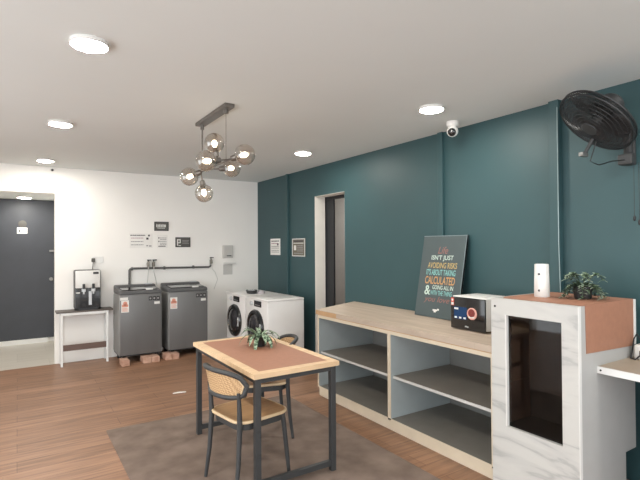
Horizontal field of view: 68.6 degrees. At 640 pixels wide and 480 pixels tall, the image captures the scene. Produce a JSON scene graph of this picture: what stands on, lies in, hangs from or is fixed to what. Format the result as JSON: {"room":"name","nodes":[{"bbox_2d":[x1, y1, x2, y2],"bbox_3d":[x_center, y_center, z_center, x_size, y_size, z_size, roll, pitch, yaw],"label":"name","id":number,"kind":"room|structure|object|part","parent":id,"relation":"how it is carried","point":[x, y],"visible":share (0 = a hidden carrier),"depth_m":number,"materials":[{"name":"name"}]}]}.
{"room":"laundry","nodes":[
{"label":"laundry","id":0,"kind":"room"},
{"bbox_2d":[0,192,53,200],"bbox_3d":[-4.723,-0.747,7.046,2.100,0.120,1.860,0,-1,-33],"label":"ceiling","id":1,"kind":"structure","parent":0,"point":[3,195],"depth_m":7.35,"materials":[{"name":"paint"}]},
{"bbox_2d":[17,196,30,198],"bbox_3d":[-4.649,-0.668,7.366,0.192,0.029,0.192,0,-1,-33],"label":"recessed light","id":2,"kind":"object","parent":1,"relation":"in","point":[22,197],"visible":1,"depth_m":7.30,"materials":[{"name":"white plastic"}]},
{"bbox_2d":[0,163,257,363],"bbox_3d":[-3.100,0.352,6.879,7.750,2.700,0.150,0,-1,-33],"label":"wall","id":3,"kind":"structure","parent":0,"point":[96,213],"depth_m":7.00,"materials":[{"name":"white paint"}]},
{"bbox_2d":[91,257,103,262],"bbox_3d":[-3.180,0.285,6.709,0.160,0.090,0.050,0,-1,-33],"label":"wall socket","id":4,"kind":"object","parent":3,"relation":"attached to","point":[94,259],"visible":1,"depth_m":6.72,"materials":[{"name":"white plastic"}]},
{"bbox_2d":[130,233,152,247],"bbox_3d":[-2.690,0.011,7.057,0.330,0.220,0.007,0,-1,-33],"label":"paper notice","id":5,"kind":"object","parent":3,"relation":"attached to","point":[137,240],"visible":1,"depth_m":7.06,"materials":[{"name":"paper"}]},
{"bbox_2d":[154,222,168,230],"bbox_3d":[-2.440,-0.210,7.218,0.215,0.140,0.015,0,-1,-33],"label":"sign","id":6,"kind":"object","parent":3,"relation":"attached to","point":[158,226],"visible":1,"depth_m":7.21,"materials":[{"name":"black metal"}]},
{"bbox_2d":[157,235,167,247],"bbox_3d":[-2.428,0.022,7.226,0.155,0.200,0.007,0,-1,-33],"label":"paper notice","id":7,"kind":"object","parent":3,"relation":"attached to","point":[162,240],"visible":1,"depth_m":7.22,"materials":[{"name":"paper"}]},
{"bbox_2d":[128,264,210,283],"bbox_3d":[-2.300,0.549,7.274,1.271,0.305,0.048,0,-1,-33],"label":"pipe","id":8,"kind":"object","parent":3,"relation":"attached to","point":[192,266],"visible":0.97,"depth_m":7.17,"materials":[{"name":"metal"}]},
{"bbox_2d":[175,237,189,246],"bbox_3d":[-2.161,0.035,7.394,0.235,0.155,0.015,0,-1,-33],"label":"sign","id":9,"kind":"object","parent":3,"relation":"attached to","point":[179,241],"visible":1,"depth_m":7.38,"materials":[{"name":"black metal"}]},
{"bbox_2d":[223,264,231,274],"bbox_3d":[-1.533,0.489,7.798,0.160,0.170,0.004,0,-1,-33],"label":"paper notice","id":10,"kind":"object","parent":3,"relation":"attached to","point":[227,268],"visible":1,"depth_m":7.79,"materials":[{"name":"grey paper"}]},
{"bbox_2d":[222,245,235,263],"bbox_3d":[-1.502,0.241,7.774,0.215,0.305,0.080,0,-1,-33],"label":"meter box","id":11,"kind":"object","parent":3,"relation":"attached to","point":[227,250],"visible":1,"depth_m":7.74,"materials":[{"name":"grey plastic"}]},
{"bbox_2d":[0,341,628,479],"bbox_3d":[-0.928,1.698,3.510,7.750,0.100,11.850,0,-1,-33],"label":"floor","id":12,"kind":"structure","parent":0,"point":[55,419],"depth_m":4.62,"materials":[{"name":"brown wood"}]},
{"bbox_2d":[55,307,112,366],"bbox_3d":[-3.267,1.331,6.508,0.700,0.735,0.255,0,-1,-33],"label":"stand","id":13,"kind":"object","parent":12,"relation":"on","point":[105,310],"visible":0.98,"depth_m":6.43,"materials":[{"name":"metal"}]},
{"bbox_3d":[-3.562,1.342,6.440,0.028,0.715,0.028,0,-1,-33],"label":"leg","id":14,"kind":"part","parent":13,"relation":"part of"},
{"bbox_3d":[-3.448,1.339,6.264,0.028,0.715,0.028,0,-1,-33],"label":"leg","id":15,"kind":"part","parent":13,"relation":"part of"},
{"bbox_2d":[73,269,100,310],"bbox_3d":[-3.242,0.689,6.535,0.330,0.550,0.235,0,-1,-33],"label":"water dispenser","id":16,"kind":"object","parent":13,"relation":"on","point":[86,282],"visible":1,"depth_m":6.48,"materials":[{"name":"grey plastic"}]},
{"bbox_2d":[82,284,85,293],"bbox_3d":[-3.240,0.673,6.432,0.050,0.142,0.044,0,-1,-33],"label":"tap","id":17,"kind":"object","parent":16,"relation":"on","point":[83,285],"depth_m":6.42,"materials":[{"name":"white plastic"}]},
{"bbox_3d":[-3.209,0.543,6.486,0.310,0.240,0.017,0,-1,-33],"label":"panel","id":18,"kind":"part","parent":16,"relation":"part of","materials":[{"name":"white plastic"}]},
{"bbox_3d":[-3.209,0.800,6.484,0.310,0.275,0.013,0,-1,-33],"label":"panel","id":19,"kind":"part","parent":16,"relation":"part of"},
{"bbox_2d":[74,307,100,310],"bbox_3d":[-3.193,0.947,6.459,0.330,0.030,0.060,0,-1,-33],"label":"drip tray","id":20,"kind":"object","parent":16,"relation":"on","point":[75,308],"depth_m":6.43,"materials":[{"name":"black plastic"}]},
{"bbox_2d":[91,283,94,293],"bbox_3d":[-3.140,0.673,6.497,0.050,0.142,0.044,0,-1,-33],"label":"tap","id":21,"kind":"object","parent":16,"relation":"on","point":[92,284],"depth_m":6.49,"materials":[{"name":"white plastic"}]},
{"bbox_3d":[-3.092,1.343,6.744,0.028,0.715,0.028,0,-1,-33],"label":"leg","id":22,"kind":"part","parent":13,"relation":"part of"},
{"bbox_3d":[-2.978,1.340,6.567,0.028,0.715,0.028,0,-1,-33],"label":"leg","id":23,"kind":"part","parent":13,"relation":"part of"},
{"bbox_2d":[119,357,129,366],"bbox_3d":[-2.654,1.655,6.367,0.096,0.077,0.220,0,-1,-33],"label":"brick","id":24,"kind":"object","parent":12,"relation":"on","point":[123,362],"visible":1,"depth_m":6.29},
{"bbox_2d":[140,354,150,363],"bbox_3d":[-2.429,1.655,6.535,0.104,0.077,0.220,0,-1,-33],"label":"brick","id":25,"kind":"object","parent":12,"relation":"on","point":[146,358],"visible":1,"depth_m":6.46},
{"bbox_2d":[113,283,161,357],"bbox_3d":[-2.618,1.167,6.732,0.573,1.060,0.478,0,-1,-33],"label":"washing machine","id":26,"kind":"object","parent":25,"relation":"on","point":[137,308],"visible":1,"depth_m":6.55,"materials":[{"name":"grey metal"}]},
{"bbox_3d":[-2.624,0.705,6.742,0.567,0.114,0.466,0,-1,-33],"label":"frame","id":27,"kind":"part","parent":26,"relation":"part of","materials":[{"name":"grey plastic"}]},
{"bbox_3d":[-2.598,0.693,6.703,0.473,0.037,0.280,0,-1,-33],"label":"lid","id":28,"kind":"part","parent":26,"relation":"part of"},
{"bbox_2d":[148,353,159,362],"bbox_3d":[-2.333,1.655,6.591,0.106,0.077,0.220,0,-1,-33],"label":"brick","id":29,"kind":"object","parent":12,"relation":"on","point":[154,357],"visible":0.86,"depth_m":6.51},
{"bbox_2d":[162,351,171,359],"bbox_3d":[-2.194,1.656,6.711,0.090,0.077,0.220,0,-1,-33],"label":"brick","id":30,"kind":"object","parent":12,"relation":"on","point":[166,355],"visible":1,"depth_m":6.64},
{"bbox_2d":[160,281,207,351],"bbox_3d":[-2.057,1.168,7.094,0.586,1.060,0.478,0,-1,-33],"label":"washing machine","id":31,"kind":"object","parent":30,"relation":"on","point":[184,304],"visible":0.88,"depth_m":6.90,"materials":[{"name":"grey metal"}]},
{"bbox_3d":[-2.063,0.706,7.104,0.580,0.114,0.466,0,-1,-33],"label":"frame","id":32,"kind":"part","parent":31,"relation":"part of","materials":[{"name":"grey plastic"}]},
{"bbox_3d":[-2.038,0.694,7.065,0.486,0.037,0.280,0,-1,-33],"label":"lid","id":33,"kind":"part","parent":31,"relation":"part of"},
{"bbox_3d":[-1.933,1.173,6.902,0.562,0.825,0.015,0,-1,-33],"label":"panel","id":34,"kind":"part","parent":31,"relation":"part of","materials":[{"name":"grey metal"}]},
{"bbox_2d":[168,351,178,358],"bbox_3d":[-2.108,1.656,6.761,0.097,0.077,0.220,0,-1,-33],"label":"brick","id":35,"kind":"object","parent":12,"relation":"on","point":[175,355],"visible":0.77,"depth_m":6.68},
{"bbox_2d":[226,290,276,337],"bbox_3d":[-1.053,1.242,7.094,0.614,0.900,0.691,0,-1,-33],"label":"washer","id":36,"kind":"object","parent":12,"relation":"on","point":[236,300],"visible":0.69,"depth_m":6.87,"materials":[{"name":"white metal"}]},
{"bbox_3d":[-1.297,1.187,6.937,0.034,0.352,0.352,0,-1,-33],"label":"door glass","id":37,"kind":"part","parent":36,"relation":"part of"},
{"bbox_2d":[246,289,256,293],"bbox_3d":[-1.007,0.758,6.908,0.160,0.064,0.200,0,-1,-33],"label":"basket","id":38,"kind":"object","parent":36,"relation":"on","point":[249,291],"visible":1,"depth_m":6.84,"materials":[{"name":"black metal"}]},
{"bbox_3d":[-1.031,0.808,7.115,0.556,0.032,0.691,0,-1,-33],"label":"panel","id":39,"kind":"part","parent":36,"relation":"part of","materials":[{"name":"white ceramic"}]},
{"bbox_2d":[106,394,440,479],"bbox_3d":[-0.435,1.641,3.502,1.770,0.008,2.500,0,-1,-33],"label":"rug","id":40,"kind":"object","parent":12,"relation":"on","point":[171,448],"visible":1,"depth_m":3.63,"materials":[{"name":"carpet"}]},
{"bbox_2d":[203,363,290,479],"bbox_3d":[-0.529,1.229,3.223,0.535,0.811,0.477,0,-1,-42],"label":"dining chair","id":41,"kind":"object","parent":40,"relation":"on","point":[237,414],"visible":0.95,"depth_m":3.10,"materials":[{"name":"beige wood"}]},
{"bbox_3d":[-0.769,1.309,3.256,0.073,0.655,0.035,0,-1,-24],"label":"leg","id":42,"kind":"part","parent":41,"relation":"part of","materials":[{"name":"black metal"}]},
{"bbox_3d":[-0.670,0.926,3.102,0.127,0.155,0.420,0,-1,-42],"label":"cane panel","id":43,"kind":"part","parent":41,"relation":"part of","materials":[{"name":"wicker"}]},
{"bbox_3d":[-0.666,0.927,3.106,0.173,0.208,0.477,0,-1,-42],"label":"rail","id":44,"kind":"part","parent":41,"relation":"part of","materials":[{"name":"wicker"}]},
{"bbox_3d":[-0.521,1.304,2.980,0.035,0.655,0.073,-1,-1,30],"label":"leg","id":45,"kind":"part","parent":41,"relation":"part of","materials":[{"name":"black metal"}]},
{"bbox_3d":[-0.491,1.209,3.258,0.380,0.048,0.380,0,-1,-42],"label":"seat frame","id":46,"kind":"part","parent":41,"relation":"part of","materials":[{"name":"wood"}]},
{"bbox_3d":[-0.492,1.174,3.258,0.396,0.014,0.396,0,-1,-42],"label":"seat","id":47,"kind":"part","parent":41,"relation":"part of","materials":[{"name":"wicker"}]},
{"bbox_3d":[-0.238,1.414,3.249,0.073,0.438,0.033,0,-1,-17],"label":"leg","id":48,"kind":"part","parent":41,"relation":"part of","materials":[{"name":"black metal"}]},
{"bbox_2d":[193,336,338,479],"bbox_3d":[-0.471,1.252,3.663,0.660,0.774,1.230,0,-1,-33],"label":"table","id":49,"kind":"object","parent":40,"relation":"on","point":[264,364],"visible":0.83,"depth_m":3.32,"materials":[{"name":"brown wood"}]},
{"bbox_3d":[-1.029,1.276,3.990,0.040,0.742,0.040,0,-1,-33],"label":"leg","id":50,"kind":"part","parent":49,"relation":"part of","materials":[{"name":"black metal"}]},
{"bbox_3d":[-0.404,1.260,3.020,0.040,0.742,0.040,0,-1,-33],"label":"leg","id":51,"kind":"part","parent":49,"relation":"part of","materials":[{"name":"black metal"}]},
{"bbox_2d":[239,327,279,349],"bbox_3d":[-0.501,0.788,3.826,0.326,0.159,0.348,0,-1,-33],"label":"potted plant","id":52,"kind":"object","parent":49,"relation":"on","point":[260,339],"visible":1,"depth_m":3.79,"materials":[{"name":"green plant"}]},
{"bbox_3d":[-0.493,0.826,3.834,0.112,0.082,0.112,0,-1,-33],"label":"pot","id":53,"kind":"part","parent":52,"relation":"part of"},
{"bbox_3d":[-0.473,0.882,3.668,0.536,0.030,1.106,0,-1,-33],"label":"inlay panel","id":54,"kind":"part","parent":49,"relation":"part of","materials":[{"name":"leather"}]},
{"bbox_3d":[0.087,1.261,3.337,0.040,0.742,0.040,0,-1,-33],"label":"leg","id":55,"kind":"part","parent":49,"relation":"part of","materials":[{"name":"black metal"}]},
{"bbox_2d":[238,334,297,438],"bbox_3d":[-0.451,1.238,4.027,0.535,0.811,0.477,0,-1,-16],"label":"dining chair","id":56,"kind":"object","parent":40,"relation":"on","point":[279,385],"visible":0.34,"depth_m":3.88,"materials":[{"name":"black metal"}]},
{"bbox_3d":[-0.501,1.183,4.014,0.396,0.014,0.396,0,-1,-16],"label":"seat","id":57,"kind":"part","parent":56,"relation":"part of","materials":[{"name":"beige wood"}]},
{"bbox_3d":[-0.501,1.218,4.014,0.380,0.048,0.380,0,-1,-16],"label":"seat frame","id":58,"kind":"part","parent":56,"relation":"part of","materials":[{"name":"black metal"}]},
{"bbox_3d":[-0.351,1.318,4.247,0.073,0.655,0.035,0,-1,-34],"label":"leg","id":59,"kind":"part","parent":56,"relation":"part of","materials":[{"name":"black metal"}]},
{"bbox_3d":[-0.279,0.936,4.080,0.173,0.208,0.477,0,-1,-16],"label":"rail","id":60,"kind":"part","parent":56,"relation":"part of","materials":[{"name":"black metal"}]},
{"bbox_3d":[-0.273,0.936,4.081,0.127,0.155,0.420,0,-1,-16],"label":"cane panel","id":61,"kind":"part","parent":56,"relation":"part of","materials":[{"name":"wicker"}]},
{"bbox_3d":[-0.251,1.313,3.890,0.073,0.655,0.035,0,-1,2],"label":"leg","id":62,"kind":"part","parent":56,"relation":"part of","materials":[{"name":"black metal"}]},
{"bbox_2d":[246,293,303,347],"bbox_3d":[-0.657,1.232,6.480,0.614,0.900,0.691,0,-1,-33],"label":"washer","id":63,"kind":"object","parent":12,"relation":"on","point":[282,314],"visible":0.62,"depth_m":6.25,"materials":[{"name":"white metal"}]},
{"bbox_3d":[-0.986,0.880,6.538,0.006,0.100,0.180,0,-1,-33],"label":"detergent drawer","id":64,"kind":"part","parent":63,"relation":"part of","materials":[{"name":"white plastic"}]},
{"bbox_3d":[-0.901,1.177,6.324,0.034,0.352,0.352,0,-1,-33],"label":"door glass","id":65,"kind":"part","parent":63,"relation":"part of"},
{"bbox_3d":[-0.635,0.798,6.501,0.556,0.032,0.691,0,-1,-33],"label":"panel","id":66,"kind":"part","parent":63,"relation":"part of","materials":[{"name":"white metal"}]},
{"bbox_2d":[318,315,492,478],"bbox_3d":[0.895,1.218,4.315,0.754,0.857,2.222,0,-1,-33],"label":"shelf unit","id":67,"kind":"object","parent":12,"relation":"on","point":[436,395],"visible":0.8,"depth_m":4.17,"materials":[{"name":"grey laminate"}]},
{"bbox_3d":[0.300,1.188,5.240,0.751,0.767,0.024,0,-1,-33],"label":"panel","id":68,"kind":"part","parent":67,"relation":"part of","materials":[{"name":"blue laminate"}]},
{"bbox_2d":[316,301,491,353],"bbox_3d":[0.793,0.765,4.478,0.786,0.055,2.594,0,-1,-33],"label":"countertop","id":69,"kind":"structure","parent":67,"relation":"on","point":[402,321],"depth_m":4.17,"materials":[{"name":"brown wood"}]},
{"bbox_2d":[415,235,468,319],"bbox_3d":[1.145,0.346,4.452,0.170,0.777,0.535,0,-1,-33],"label":"poster board","id":70,"kind":"object","parent":69,"relation":"on","point":[442,270],"visible":0.99,"depth_m":4.44,"materials":[{"name":"paper"}]},
{"bbox_2d":[451,293,501,332],"bbox_3d":[1.304,0.592,3.822,0.342,0.270,0.339,0,-1,-33],"label":"box","id":71,"kind":"object","parent":69,"relation":"on","point":[472,312],"visible":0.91,"depth_m":3.71,"materials":[{"name":"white plastic"}]},
{"bbox_3d":[1.180,0.590,3.742,0.018,0.256,0.339,0,-1,-33],"label":"panel","id":72,"kind":"part","parent":71,"relation":"part of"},
{"bbox_3d":[0.584,0.804,4.121,0.020,0.030,2.174,0,-1,-33],"label":"rail","id":73,"kind":"part","parent":67,"relation":"part of","materials":[{"name":"brown wood"}]},
{"bbox_3d":[1.206,1.174,4.517,0.012,0.767,2.174,0,-1,-33],"label":"panel","id":74,"kind":"part","parent":67,"relation":"part of","materials":[{"name":"grey laminate"}]},
{"bbox_2d":[491,293,635,479],"bbox_3d":[1.601,1.007,3.092,0.666,1.242,0.598,0,-1,-33],"label":"cabinet","id":75,"kind":"object","parent":12,"relation":"on","point":[555,417],"visible":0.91,"depth_m":2.96,"materials":[{"name":"white stone"}]},
{"bbox_3d":[1.328,1.006,2.925,0.022,1.242,0.584,0,-1,-33],"label":"panel","id":76,"kind":"part","parent":75,"relation":"part of","materials":[{"name":"white stone"}]},
{"bbox_3d":[1.605,0.396,3.110,0.642,0.020,0.548,0,-1,-33],"label":"panel","id":77,"kind":"part","parent":75,"relation":"part of","materials":[{"name":"stone"}]},
{"bbox_2d":[503,292,633,353],"bbox_3d":[1.613,0.532,3.091,0.609,0.300,0.557,0,-1,-33],"label":"mat","id":78,"kind":"object","parent":75,"relation":"on","point":[608,322],"visible":0.9,"depth_m":2.89,"materials":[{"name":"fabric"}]},
{"bbox_2d":[534,264,549,296],"bbox_3d":[1.501,0.273,3.176,0.100,0.222,0.098,0,-1,-33],"label":"canister","id":79,"kind":"object","parent":78,"relation":"on","point":[541,271],"visible":1,"depth_m":3.14,"materials":[{"name":"plastic"}]},
{"bbox_2d":[559,272,608,299],"bbox_3d":[1.720,0.295,3.044,0.272,0.172,0.297,-1,-1,44],"label":"potted plant","id":80,"kind":"object","parent":78,"relation":"on","point":[583,290],"visible":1,"depth_m":3.00,"materials":[{"name":"green plant"}]},
{"bbox_3d":[1.704,0.341,3.042,0.116,0.080,0.116,0,-1,-33],"label":"pot","id":81,"kind":"part","parent":80,"relation":"part of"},
{"bbox_3d":[1.762,1.003,2.864,0.642,1.242,0.020,0,-1,-33],"label":"panel","id":82,"kind":"part","parent":75,"relation":"part of","materials":[{"name":"white laminate"}]},
{"bbox_2d":[597,356,639,381],"bbox_3d":[2.155,1.180,2.535,0.602,0.876,0.954,0,-1,-33],"label":"desk","id":83,"kind":"object","parent":12,"relation":"on","point":[627,368],"visible":1,"depth_m":2.73,"materials":[{"name":"white laminate"}]},
{"bbox_2d":[630,333,639,359],"bbox_3d":[2.011,0.670,2.936,0.129,0.154,0.101,0,-1,-33],"label":"gadget","id":84,"kind":"object","parent":83,"relation":"on","point":[636,347],"visible":1,"depth_m":2.93,"materials":[{"name":"white plastic"}]},
{"bbox_2d":[0,0,639,181],"bbox_3d":[-0.441,-1.124,2.762,7.750,0.120,9.990,0,-1,-33],"label":"ceiling","id":85,"kind":"structure","parent":0,"point":[334,80],"depth_m":2.97,"materials":[{"name":"paint"}]},
{"bbox_2d":[37,158,53,162],"bbox_3d":[-3.438,-0.994,5.873,0.192,0.029,0.192,0,-1,-33],"label":"recessed light","id":86,"kind":"object","parent":85,"relation":"in","point":[45,160],"visible":1,"depth_m":5.82,"materials":[{"name":"white plastic"}]},
{"bbox_2d":[37,160,52,162],"bbox_3d":[-3.438,-0.992,5.873,0.180,0.026,0.180,0,-1,-33],"label":"diffuser","id":87,"kind":"object","parent":86,"relation":"attached to","point":[45,161],"depth_m":5.86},
{"bbox_2d":[48,120,72,127],"bbox_3d":[-2.287,-1.022,4.135,0.192,0.029,0.192,0,-1,-33],"label":"recessed light","id":88,"kind":"object","parent":85,"relation":"in","point":[56,123],"visible":1,"depth_m":4.09,"materials":[{"name":"white plastic"}]},
{"bbox_2d":[49,122,71,127],"bbox_3d":[-2.287,-1.020,4.135,0.180,0.026,0.180,0,-1,-33],"label":"diffuser","id":89,"kind":"object","parent":88,"relation":"attached to","point":[56,124],"depth_m":4.11,"materials":[{"name":"plastic"}]},
{"bbox_2d":[69,34,108,53],"bbox_3d":[-1.237,-1.048,2.516,0.192,0.029,0.192,0,-1,-33],"label":"recessed light","id":90,"kind":"object","parent":85,"relation":"in","point":[87,43],"visible":1,"depth_m":2.48,"materials":[{"name":"white plastic"}]},
{"bbox_2d":[71,39,107,52],"bbox_3d":[-1.237,-1.046,2.516,0.180,0.026,0.180,0,-1,-33],"label":"diffuser","id":91,"kind":"object","parent":90,"relation":"attached to","point":[85,45],"depth_m":2.50,"materials":[{"name":"plastic"}]},
{"bbox_2d":[180,103,254,201],"bbox_3d":[-0.866,-0.694,3.868,0.511,0.708,0.881,0,-1,-20],"label":"pendant light","id":92,"kind":"object","parent":85,"relation":"hanging from","point":[224,108],"visible":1,"depth_m":3.81,"materials":[{"name":"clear glass"}]},
{"bbox_3d":[-1.080,-0.589,4.140,0.094,0.060,0.052,0,-1,3],"label":"arm","id":93,"kind":"part","parent":92,"relation":"part of"},
{"bbox_3d":[-1.039,-0.811,4.139,0.032,0.405,0.031,0,-1,-33],"label":"hanging rod","id":94,"kind":"part","parent":92,"relation":"part of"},
{"bbox_3d":[-1.042,-0.527,4.173,0.053,0.158,0.053,0,-1,-33],"label":"arm","id":95,"kind":"part","parent":92,"relation":"part of"},
{"bbox_3d":[-0.852,-0.592,3.518,0.160,0.160,0.160,0,-1,-33],"label":"globe","id":96,"kind":"part","parent":92,"relation":"part of","materials":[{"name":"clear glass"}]},
{"bbox_3d":[-0.844,-0.593,3.523,0.063,0.043,0.041,0,-1,-33],"label":"bulb","id":97,"kind":"part","parent":92,"relation":"part of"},
{"bbox_3d":[-0.858,-0.779,3.815,0.043,0.063,0.041,0,-1,-33],"label":"bulb","id":98,"kind":"part","parent":92,"relation":"part of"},
{"bbox_3d":[-0.885,-1.033,3.902,0.080,0.030,0.710,0,-1,-33],"label":"ceiling plate","id":99,"kind":"part","parent":92,"relation":"part of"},
{"bbox_3d":[-0.849,-0.686,3.819,0.054,0.140,0.052,0,-1,-33],"label":"arm","id":100,"kind":"part","parent":92,"relation":"part of"},
{"bbox_3d":[-0.889,-0.626,4.078,0.188,0.053,0.052,0,-1,-33],"label":"arm","id":101,"kind":"part","parent":92,"relation":"part of"},
{"bbox_3d":[-0.763,-0.604,3.576,0.149,0.054,0.052,0,-1,-33],"label":"arm","id":102,"kind":"part","parent":92,"relation":"part of"},
{"bbox_3d":[-0.651,-0.632,3.601,0.093,0.057,0.052,0,-1,8],"label":"arm","id":103,"kind":"part","parent":92,"relation":"part of"},
{"bbox_3d":[-0.585,-0.652,3.592,0.063,0.044,0.041,0,-1,12],"label":"bulb","id":104,"kind":"part","parent":92,"relation":"part of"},
{"bbox_3d":[-0.575,-0.653,3.591,0.160,0.160,0.160,0,-1,-33],"label":"globe","id":105,"kind":"part","parent":92,"relation":"part of","materials":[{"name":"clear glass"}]},
{"bbox_2d":[295,150,310,155],"bbox_3d":[-0.199,-1.018,5.501,0.192,0.029,0.192,0,-1,-33],"label":"recessed light","id":106,"kind":"object","parent":85,"relation":"in","point":[300,152],"visible":1,"depth_m":5.45,"materials":[{"name":"white plastic"}]},
{"bbox_2d":[296,152,309,155],"bbox_3d":[-0.199,-1.016,5.501,0.180,0.026,0.180,0,-1,-33],"label":"diffuser","id":107,"kind":"object","parent":106,"relation":"attached to","point":[297,153],"depth_m":5.45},
{"bbox_2d":[419,104,443,113],"bbox_3d":[0.892,-1.046,3.751,0.192,0.029,0.192,0,-1,-33],"label":"recessed light","id":108,"kind":"object","parent":85,"relation":"in","point":[429,108],"visible":1,"depth_m":3.71,"materials":[{"name":"white plastic"}]},
{"bbox_2d":[420,107,442,113],"bbox_3d":[0.892,-1.044,3.751,0.180,0.026,0.180,0,-1,-33],"label":"diffuser","id":109,"kind":"object","parent":108,"relation":"attached to","point":[427,110],"depth_m":3.74,"materials":[{"name":"plastic"}]},
{"bbox_2d":[446,120,458,136],"bbox_3d":[1.186,-0.989,4.197,0.110,0.135,0.110,0,-1,-33],"label":"security camera","id":110,"kind":"object","parent":85,"relation":"attached to","point":[452,131],"visible":1,"depth_m":4.16,"materials":[{"name":"white plastic"}]},
{"bbox_2d":[335,198,344,304],"bbox_3d":[2.260,0.291,4.483,1.340,2.700,9.690,0,-1,-33],"label":"wall","id":111,"kind":"structure","parent":0,"point":[339,203],"depth_m":8.39,"materials":[{"name":"grey paint"}]},
{"bbox_2d":[258,79,639,479],"bbox_3d":[1.626,0.290,4.073,0.170,2.700,9.690,0,-1,-33],"label":"wall","id":112,"kind":"structure","parent":0,"point":[496,170],"depth_m":4.26,"materials":[{"name":"teal paint"}]},
{"bbox_2d":[270,239,279,254],"bbox_3d":[-0.719,0.110,7.547,0.007,0.262,0.335,0,-1,-33],"label":"paper notice","id":113,"kind":"object","parent":112,"relation":"attached to","point":[274,243],"visible":1,"depth_m":7.54,"materials":[{"name":"paper"}]},
{"bbox_2d":[285,174,288,294],"bbox_3d":[-0.496,0.340,7.173,0.035,2.700,0.050,0,-1,-33],"label":"trim","id":114,"kind":"structure","parent":112,"relation":"attached to","point":[286,175],"depth_m":7.16,"materials":[{"name":"teal paint"}]},
{"bbox_2d":[292,238,305,256],"bbox_3d":[-0.314,0.110,6.913,0.015,0.262,0.370,0,-1,-33],"label":"framed notice","id":115,"kind":"object","parent":112,"relation":"attached to","point":[298,245],"visible":1,"depth_m":6.88,"materials":[{"name":"paper"}]},
{"bbox_2d":[315,192,344,352],"bbox_3d":[0.197,0.531,6.291,0.170,2.288,0.714,0,-1,-33],"label":"trim","id":116,"kind":"structure","parent":112,"relation":"attached to","point":[320,289],"depth_m":6.58,"materials":[{"name":"paint"}]},
{"bbox_2d":[325,194,343,306],"bbox_3d":[0.141,0.474,6.600,0.065,2.390,1.450,0,-1,-33],"label":"door","id":117,"kind":"structure","parent":112,"relation":"in","point":[329,201],"depth_m":6.55,"materials":[{"name":"black paint"}]},
{"bbox_3d":[0.135,-0.643,6.613,0.065,0.155,1.450,0,-1,-33],"label":"head rail","id":118,"kind":"part","parent":117,"relation":"part of","materials":[{"name":"metal"}]},
{"bbox_2d":[437,132,444,235],"bbox_3d":[1.186,0.298,4.571,0.030,2.700,0.064,0,-1,-33],"label":"trim","id":119,"kind":"structure","parent":112,"relation":"attached to","point":[440,136],"depth_m":4.57,"materials":[{"name":"teal paint"}]},
{"bbox_2d":[548,99,563,292],"bbox_3d":[1.810,0.282,3.585,0.050,2.700,0.080,0,-1,-33],"label":"trim","id":120,"kind":"structure","parent":112,"relation":"attached to","point":[552,114],"depth_m":3.57,"materials":[{"name":"teal paint"}]},
{"bbox_2d":[556,107,560,291],"bbox_3d":[1.802,-0.308,3.542,0.008,1.400,0.017,0,-1,-33],"label":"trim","id":121,"kind":"structure","parent":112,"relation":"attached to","point":[556,107],"depth_m":3.54,"materials":[{"name":"paint"}]},
{"bbox_2d":[559,90,639,224],"bbox_3d":[1.810,-0.521,3.054,0.443,0.848,0.568,-1,-1,37],"label":"wall fan","id":122,"kind":"object","parent":112,"relation":"attached to","point":[611,116],"visible":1,"depth_m":2.98,"materials":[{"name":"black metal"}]},
{"bbox_3d":[1.673,-0.848,2.999,0.124,0.159,0.174,-1,-1,35],"label":"blade","id":123,"kind":"part","parent":122,"relation":"part of","materials":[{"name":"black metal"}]},
{"bbox_2d":[579,116,604,156],"bbox_3d":[1.806,-0.722,3.062,0.112,0.337,0.181,0,-1,-33],"label":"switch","id":124,"kind":"object","parent":122,"relation":"attached to","point":[596,138],"depth_m":3.08,"materials":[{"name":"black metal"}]},
{"bbox_3d":[1.865,-0.863,3.019,0.159,0.157,0.140,0,-1,-3],"label":"motor","id":125,"kind":"part","parent":122,"relation":"part of","materials":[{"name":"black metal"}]},
{"bbox_3d":[1.844,-0.710,2.909,0.100,0.148,0.190,0,-1,-5],"label":"blade","id":126,"kind":"part","parent":122,"relation":"part of","materials":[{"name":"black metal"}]},
{"bbox_3d":[1.993,-0.747,3.083,0.277,0.331,0.080,0,-1,-36],"label":"arm","id":127,"kind":"part","parent":122,"relation":"part of","materials":[{"name":"black metal"}]},
{"bbox_3d":[2.076,-0.318,3.100,0.018,0.384,0.017,0,-1,-33],"label":"pull cord","id":128,"kind":"part","parent":122,"relation":"part of","materials":[{"name":"black plastic"}]},
{"bbox_3d":[2.095,-0.304,3.080,0.018,0.412,0.017,0,-1,-33],"label":"pull cord","id":129,"kind":"part","parent":122,"relation":"part of","materials":[{"name":"black plastic"}]},
{"bbox_3d":[-4.715,0.513,7.030,2.100,2.400,1.860,0,-1,-33],"label":"wall","id":130,"kind":"structure","parent":0,"visible":0},
{"bbox_2d":[0,337,47,346],"bbox_3d":[-5.122,1.686,7.642,1.183,0.075,0.060,0,-1,-33],"label":"baseboard","id":131,"kind":"structure","parent":130,"relation":"attached to","point":[36,340],"depth_m":7.75,"materials":[{"name":"wood"}]},
{"bbox_2d":[0,199,53,341],"bbox_3d":[-4.975,0.488,7.720,1.110,2.320,0.120,0,-1,-33],"label":"door","id":132,"kind":"structure","parent":130,"relation":"in","point":[26,260],"depth_m":7.80,"materials":[{"name":"grey paint"}]},
{"bbox_2d":[17,227,26,233],"bbox_3d":[-4.934,-0.156,7.770,0.145,0.100,0.007,0,-1,-33],"label":"restroom sign","id":133,"kind":"object","parent":132,"relation":"attached to","point":[19,230],"visible":1,"depth_m":7.76,"materials":[{"name":"plastic"}]},
{"bbox_2d":[18,220,26,227],"bbox_3d":[-4.930,-0.266,7.772,0.120,0.120,0.010,0,-1,-33],"label":"sticker","id":134,"kind":"object","parent":132,"relation":"attached to","point":[22,223],"visible":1,"depth_m":7.77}
]}

